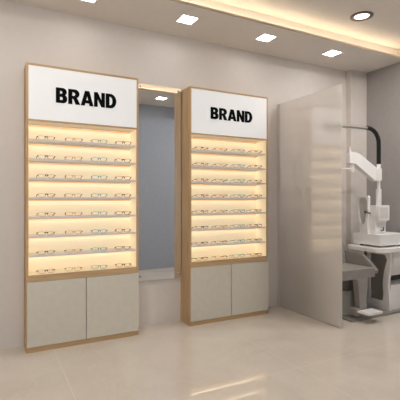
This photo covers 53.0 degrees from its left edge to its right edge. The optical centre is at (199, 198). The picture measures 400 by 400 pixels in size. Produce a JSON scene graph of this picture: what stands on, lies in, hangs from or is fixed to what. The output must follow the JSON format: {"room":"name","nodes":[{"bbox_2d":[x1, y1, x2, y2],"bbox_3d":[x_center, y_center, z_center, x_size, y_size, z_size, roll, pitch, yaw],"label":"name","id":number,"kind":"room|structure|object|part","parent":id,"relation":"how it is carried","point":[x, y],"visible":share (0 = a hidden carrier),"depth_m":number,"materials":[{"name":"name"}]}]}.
{"room":"shop","nodes":[
{"label":"shop","id":0,"kind":"room"},
{"bbox_2d":[0,0,345,348],"bbox_3d":[-0.659,-0.301,3.832,6.414,3.150,0.100,0,0,-28],"label":"wall","id":1,"kind":"structure","parent":0,"point":[30,34],"depth_m":3.76,"materials":[{"name":"paint"}]},
{"bbox_2d":[139,83,180,281],"bbox_3d":[-0.413,-0.153,3.882,0.497,1.875,0.038,0,0,-28],"label":"wall mirror","id":2,"kind":"object","parent":1,"relation":"attached to","point":[159,106],"visible":0.96,"depth_m":3.88,"materials":[{"name":"white mirror"}]},
{"bbox_2d":[0,305,399,399],"bbox_3d":[0.672,1.249,1.312,6.214,0.050,5.600,0,0,-28],"label":"floor","id":3,"kind":"structure","parent":0,"point":[282,353],"depth_m":2.94,"materials":[{"name":"beige tile"}]},
{"bbox_2d":[24,62,138,353],"bbox_3d":[-1.007,0.074,3.466,0.929,2.300,0.219,0,0,-28],"label":"display cabinet","id":4,"kind":"object","parent":3,"relation":"on","point":[68,307],"visible":0.99,"depth_m":3.43,"materials":[{"name":"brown wood"}]},
{"bbox_3d":[-1.412,0.074,3.258,0.018,2.300,0.207,0,0,-28],"label":"panel","id":5,"kind":"part","parent":4,"relation":"part of","materials":[{"name":"brown wood"}]},
{"bbox_3d":[-1.162,0.921,3.266,0.453,0.514,0.012,0,0,-28],"label":"door","id":6,"kind":"part","parent":4,"relation":"part of","materials":[{"name":"beige laminate"}]},
{"bbox_3d":[-1.053,-0.010,3.554,0.893,1.244,0.016,0,0,-28],"label":"panel","id":7,"kind":"part","parent":4,"relation":"part of","materials":[{"name":"beige"}]},
{"bbox_3d":[-1.010,-1.067,3.471,0.893,0.018,0.207,0,0,-28],"label":"panel","id":8,"kind":"part","parent":4,"relation":"part of","materials":[{"name":"brown wood"}]},
{"bbox_2d":[29,138,135,148],"bbox_3d":[-1.008,-0.469,3.468,0.883,0.014,0.176,0,0,-28],"label":"shelf","id":9,"kind":"object","parent":4,"relation":"attached to","point":[32,142],"depth_m":3.44,"materials":[{"name":"white glass"}]},
{"bbox_2d":[29,158,135,164],"bbox_3d":[-1.008,-0.314,3.468,0.883,0.014,0.176,0,0,-28],"label":"shelf","id":10,"kind":"object","parent":4,"relation":"attached to","point":[32,161],"depth_m":3.43,"materials":[{"name":"white glass"}]},
{"bbox_2d":[29,178,135,181],"bbox_3d":[-1.008,-0.159,3.468,0.883,0.014,0.176,0,0,-28],"label":"shelf","id":11,"kind":"object","parent":4,"relation":"attached to","point":[30,179],"depth_m":3.43,"materials":[{"name":"white glass"}]},
{"bbox_2d":[29,197,135,198],"bbox_3d":[-1.008,-0.003,3.468,0.883,0.014,0.176,0,0,-28],"label":"shelf","id":12,"kind":"object","parent":4,"relation":"attached to","point":[29,197],"depth_m":3.38,"materials":[{"name":"white glass"}]},
{"bbox_2d":[29,214,135,218],"bbox_3d":[-1.008,0.152,3.468,0.883,0.014,0.176,0,0,-28],"label":"shelf","id":13,"kind":"object","parent":4,"relation":"attached to","point":[31,216],"depth_m":3.46,"materials":[{"name":"white glass"}]},
{"bbox_2d":[29,231,135,237],"bbox_3d":[-1.008,0.308,3.468,0.883,0.014,0.176,0,0,-28],"label":"shelf","id":14,"kind":"object","parent":4,"relation":"attached to","point":[58,234],"depth_m":3.45,"materials":[{"name":"white glass"}]},
{"bbox_2d":[29,247,135,257],"bbox_3d":[-1.008,0.464,3.468,0.883,0.014,0.176,0,0,-28],"label":"shelf","id":15,"kind":"object","parent":4,"relation":"attached to","point":[85,250],"depth_m":3.46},
{"bbox_3d":[-1.006,-0.626,3.464,0.893,0.012,0.187,0,0,-28],"label":"header rail","id":16,"kind":"part","parent":4,"relation":"part of","materials":[{"name":"brown wood"}]},
{"bbox_3d":[-1.006,-0.845,3.463,0.893,0.426,0.188,0,0,-28],"label":"header panel","id":17,"kind":"part","parent":4,"relation":"part of","materials":[{"name":"white plastic"}]},
{"bbox_3d":[-1.010,0.637,3.471,0.893,0.050,0.206,0,0,-28],"label":"rail","id":18,"kind":"part","parent":4,"relation":"part of","materials":[{"name":"brown wood"}]},
{"bbox_3d":[-0.753,0.921,3.482,0.458,0.514,0.012,0,0,-28],"label":"door","id":19,"kind":"part","parent":4,"relation":"part of","materials":[{"name":"beige laminate"}]},
{"bbox_3d":[-0.607,0.074,3.684,0.018,2.300,0.207,0,0,-28],"label":"panel","id":20,"kind":"part","parent":4,"relation":"part of","materials":[{"name":"brown wood"}]},
{"bbox_2d":[181,86,267,325],"bbox_3d":[0.267,0.074,4.139,0.929,2.300,0.219,0,0,-28],"label":"display cabinet","id":21,"kind":"object","parent":3,"relation":"on","point":[214,289],"visible":0.99,"depth_m":4.10,"materials":[{"name":"brown wood"}]},
{"bbox_3d":[-0.138,0.074,3.931,0.018,2.300,0.207,0,0,-28],"label":"panel","id":22,"kind":"part","parent":21,"relation":"part of","materials":[{"name":"brown wood"}]},
{"bbox_3d":[0.112,0.921,3.939,0.453,0.514,0.012,0,0,-28],"label":"door","id":23,"kind":"part","parent":21,"relation":"part of","materials":[{"name":"beige laminate"}]},
{"bbox_3d":[0.221,-0.010,4.227,0.893,1.244,0.016,0,0,-28],"label":"panel","id":24,"kind":"part","parent":21,"relation":"part of","materials":[{"name":"beige"}]},
{"bbox_2d":[191,149,265,155],"bbox_3d":[0.266,-0.469,4.141,0.883,0.014,0.176,0,0,-28],"label":"shelf","id":25,"kind":"object","parent":21,"relation":"attached to","point":[194,152],"depth_m":4.12,"materials":[{"name":"white glass"}]},
{"bbox_2d":[191,165,265,169],"bbox_3d":[0.266,-0.314,4.141,0.883,0.014,0.176,0,0,-28],"label":"shelf","id":26,"kind":"object","parent":21,"relation":"attached to","point":[193,167],"depth_m":4.12,"materials":[{"name":"white glass"}]},
{"bbox_2d":[191,181,265,184],"bbox_3d":[0.266,-0.159,4.141,0.883,0.014,0.176,0,0,-28],"label":"shelf","id":27,"kind":"object","parent":21,"relation":"attached to","point":[192,182],"depth_m":4.13,"materials":[{"name":"white glass"}]},
{"bbox_2d":[191,197,265,198],"bbox_3d":[0.266,-0.003,4.141,0.883,0.014,0.176,0,0,-28],"label":"shelf","id":28,"kind":"object","parent":21,"relation":"attached to","point":[191,197],"depth_m":4.09,"materials":[{"name":"white glass"}]},
{"bbox_2d":[191,212,265,214],"bbox_3d":[0.266,0.152,4.141,0.883,0.014,0.176,0,0,-28],"label":"shelf","id":29,"kind":"object","parent":21,"relation":"attached to","point":[192,213],"depth_m":4.17,"materials":[{"name":"white glass"}]},
{"bbox_2d":[191,226,265,230],"bbox_3d":[0.266,0.308,4.141,0.883,0.014,0.176,0,0,-28],"label":"shelf","id":30,"kind":"object","parent":21,"relation":"attached to","point":[195,228],"depth_m":4.16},
{"bbox_2d":[191,240,265,246],"bbox_3d":[0.266,0.464,4.141,0.883,0.014,0.176,0,0,-28],"label":"shelf","id":31,"kind":"object","parent":21,"relation":"attached to","point":[262,242],"depth_m":4.15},
{"bbox_3d":[0.265,-1.067,4.144,0.893,0.018,0.207,0,0,-28],"label":"panel","id":32,"kind":"part","parent":21,"relation":"part of","materials":[{"name":"brown wood"}]},
{"bbox_3d":[0.268,-0.626,4.137,0.893,0.012,0.187,0,0,-28],"label":"header rail","id":33,"kind":"part","parent":21,"relation":"part of","materials":[{"name":"brown wood"}]},
{"bbox_3d":[0.269,-0.845,4.136,0.893,0.426,0.188,0,0,-28],"label":"header panel","id":34,"kind":"part","parent":21,"relation":"part of","materials":[{"name":"white plastic"}]},
{"bbox_3d":[0.264,0.637,4.144,0.893,0.050,0.206,0,0,-28],"label":"rail","id":35,"kind":"part","parent":21,"relation":"part of","materials":[{"name":"brown wood"}]},
{"bbox_3d":[0.521,0.921,4.155,0.458,0.514,0.012,0,0,-28],"label":"door","id":36,"kind":"part","parent":21,"relation":"part of","materials":[{"name":"beige laminate"}]},
{"bbox_3d":[0.667,0.074,4.357,0.018,2.300,0.207,0,0,-28],"label":"panel","id":37,"kind":"part","parent":21,"relation":"part of","materials":[{"name":"brown wood"}]},
{"bbox_2d":[278,84,342,328],"bbox_3d":[1.116,0.073,4.184,0.022,2.302,0.934,0,0,-28],"label":"glass wall","id":38,"kind":"structure","parent":3,"relation":"on","point":[310,125],"depth_m":4.13,"materials":[{"name":"white glass"}]},
{"bbox_2d":[342,305,399,322],"bbox_3d":[1.824,1.213,4.538,1.115,0.022,0.730,0,0,-28],"label":"platform","id":39,"kind":"object","parent":3,"relation":"on","point":[361,317],"visible":0.25,"depth_m":4.12,"materials":[{"name":"white plastic"}]},
{"bbox_2d":[342,237,382,315],"bbox_3d":[1.495,0.541,4.246,0.610,1.320,0.780,0,0,-28],"label":"chair","id":40,"kind":"object","parent":39,"relation":"on","point":[357,267],"visible":0.43,"depth_m":4.10,"materials":[{"name":"grey plastic"}]},
{"bbox_3d":[1.366,0.381,4.489,0.510,0.679,0.230,0,0,-28],"label":"backrest","id":41,"kind":"part","parent":40,"relation":"part of","materials":[{"name":"grey fabric"}]},
{"bbox_3d":[1.472,0.768,4.290,0.520,0.094,0.520,0,0,-28],"label":"seat","id":42,"kind":"part","parent":40,"relation":"part of","materials":[{"name":"grey fabric"}]},
{"bbox_3d":[1.632,0.984,4.083,0.150,0.335,0.065,0,0,-28],"label":"footrest post","id":43,"kind":"part","parent":40,"relation":"part of","materials":[{"name":"grey plastic"}]},
{"bbox_3d":[1.720,0.694,4.424,0.044,0.235,0.535,0,0,-28],"label":"armrest","id":44,"kind":"part","parent":40,"relation":"part of","materials":[{"name":"grey plastic"}]},
{"bbox_2d":[348,244,399,310],"bbox_3d":[2.059,0.865,4.527,0.670,0.672,0.490,0,0,-28],"label":"table","id":45,"kind":"object","parent":39,"relation":"on","point":[383,290],"visible":0.73,"depth_m":4.37,"materials":[{"name":"white plastic"}]},
{"bbox_3d":[1.968,0.886,4.465,0.010,0.630,0.335,0,0,-28],"label":"panel","id":46,"kind":"part","parent":45,"relation":"part of","materials":[{"name":"grey"}]},
{"bbox_2d":[353,196,399,246],"bbox_3d":[2.042,0.248,4.546,0.483,0.560,0.360,0,0,-28],"label":"instrument","id":47,"kind":"object","parent":45,"relation":"on","point":[372,219],"visible":1,"depth_m":4.42,"materials":[{"name":"white plastic"}]},
{"bbox_2d":[342,124,381,204],"bbox_3d":[1.632,-0.360,4.273,0.859,0.867,0.070,0,0,-28],"label":"phoropter arm","id":48,"kind":"object","parent":47,"relation":"on","point":[373,173],"visible":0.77,"depth_m":4.35},
{"bbox_2d":[342,124,367,129],"bbox_3d":[1.537,-0.758,4.223,0.643,0.052,0.046,0,0,-28],"label":"lamp","id":49,"kind":"object","parent":48,"relation":"attached to","point":[343,125],"depth_m":4.27,"materials":[{"name":"white plastic"}]},
{"bbox_3d":[1.743,-0.344,4.332,0.420,0.295,0.060,0,0,-28],"label":"arm","id":50,"kind":"part","parent":48,"relation":"part of","materials":[{"name":"white plastic"}]},
{"bbox_3d":[1.972,0.885,4.413,0.030,0.631,0.300,0,0,-28],"label":"frame","id":51,"kind":"part","parent":45,"relation":"part of","materials":[{"name":"white plastic"}]},
{"bbox_3d":[2.168,1.070,4.567,0.440,0.262,0.340,0,0,-28],"label":"drawer","id":52,"kind":"part","parent":45,"relation":"part of","materials":[{"name":"white plastic"}]},
{"bbox_2d":[4,0,399,72],"bbox_3d":[0.672,-1.740,1.312,6.214,0.243,5.600,0,0,-28],"label":"ceiling","id":53,"kind":"structure","parent":0,"point":[325,18],"depth_m":3.86,"materials":[{"name":"paint"}]},
{"bbox_2d":[81,0,96,2],"bbox_3d":[-0.902,-1.615,3.206,0.166,0.006,0.166,0,0,-28],"label":"recessed light","id":54,"kind":"object","parent":53,"relation":"in","point":[90,1],"visible":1,"depth_m":3.28,"materials":[{"name":"white plastic"}]},
{"bbox_2d":[175,14,199,24],"bbox_3d":[-0.115,-1.615,3.622,0.166,0.006,0.166,0,0,-28],"label":"recessed light","id":55,"kind":"object","parent":53,"relation":"in","point":[184,18],"visible":1,"depth_m":3.62,"materials":[{"name":"white plastic"}]},
{"bbox_2d":[178,15,197,23],"bbox_3d":[-0.115,-1.616,3.622,0.144,0.004,0.144,0,0,-28],"label":"diffuser","id":56,"kind":"object","parent":55,"relation":"attached to","point":[185,19],"depth_m":3.62,"materials":[{"name":"white plastic"}]},
{"bbox_2d":[254,33,277,41],"bbox_3d":[0.663,-1.615,4.033,0.166,0.006,0.166,0,0,-28],"label":"recessed light","id":57,"kind":"object","parent":53,"relation":"in","point":[264,37],"visible":1,"depth_m":4.02,"materials":[{"name":"white plastic"}]},
{"bbox_2d":[257,34,274,41],"bbox_3d":[0.663,-1.616,4.033,0.144,0.004,0.144,0,0,-28],"label":"diffuser","id":58,"kind":"object","parent":57,"relation":"attached to","point":[264,37],"depth_m":4.02,"materials":[{"name":"white plastic"}]},
{"bbox_2d":[170,0,399,57],"bbox_3d":[0.229,-1.629,2.699,5.554,0.022,1.496,0,0,-28],"label":"trim","id":59,"kind":"structure","parent":53,"relation":"attached to","point":[178,1],"depth_m":3.80,"materials":[{"name":"white paint"}]},
{"bbox_2d":[321,49,342,56],"bbox_3d":[1.468,-1.615,4.458,0.166,0.006,0.166,0,0,-28],"label":"recessed light","id":60,"kind":"object","parent":53,"relation":"in","point":[332,52],"visible":1,"depth_m":4.46,"materials":[{"name":"white plastic"}]},
{"bbox_2d":[324,50,340,55],"bbox_3d":[1.468,-1.616,4.458,0.144,0.004,0.144,0,0,-28],"label":"diffuser","id":61,"kind":"object","parent":60,"relation":"attached to","point":[331,52],"depth_m":4.46,"materials":[{"name":"white plastic"}]},
{"bbox_2d":[350,11,373,21],"bbox_3d":[1.561,-1.756,3.874,0.212,0.009,0.212,0,0,-28],"label":"recessed light","id":62,"kind":"object","parent":53,"relation":"in","point":[363,15],"visible":1,"depth_m":3.87,"materials":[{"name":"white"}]},
{"bbox_2d":[346,70,366,253],"bbox_3d":[2.004,-0.197,5.138,0.284,2.842,0.077,0,0,-28],"label":"wall","id":63,"kind":"structure","parent":0,"point":[356,81],"depth_m":5.09,"materials":[{"name":"paint"}]},
{"bbox_2d":[367,62,399,232],"bbox_3d":[2.868,-0.301,3.914,0.100,3.150,3.050,0,0,-28],"label":"wall","id":64,"kind":"structure","parent":0,"point":[383,84],"depth_m":4.90,"materials":[{"name":"grey paint"}]}
]}

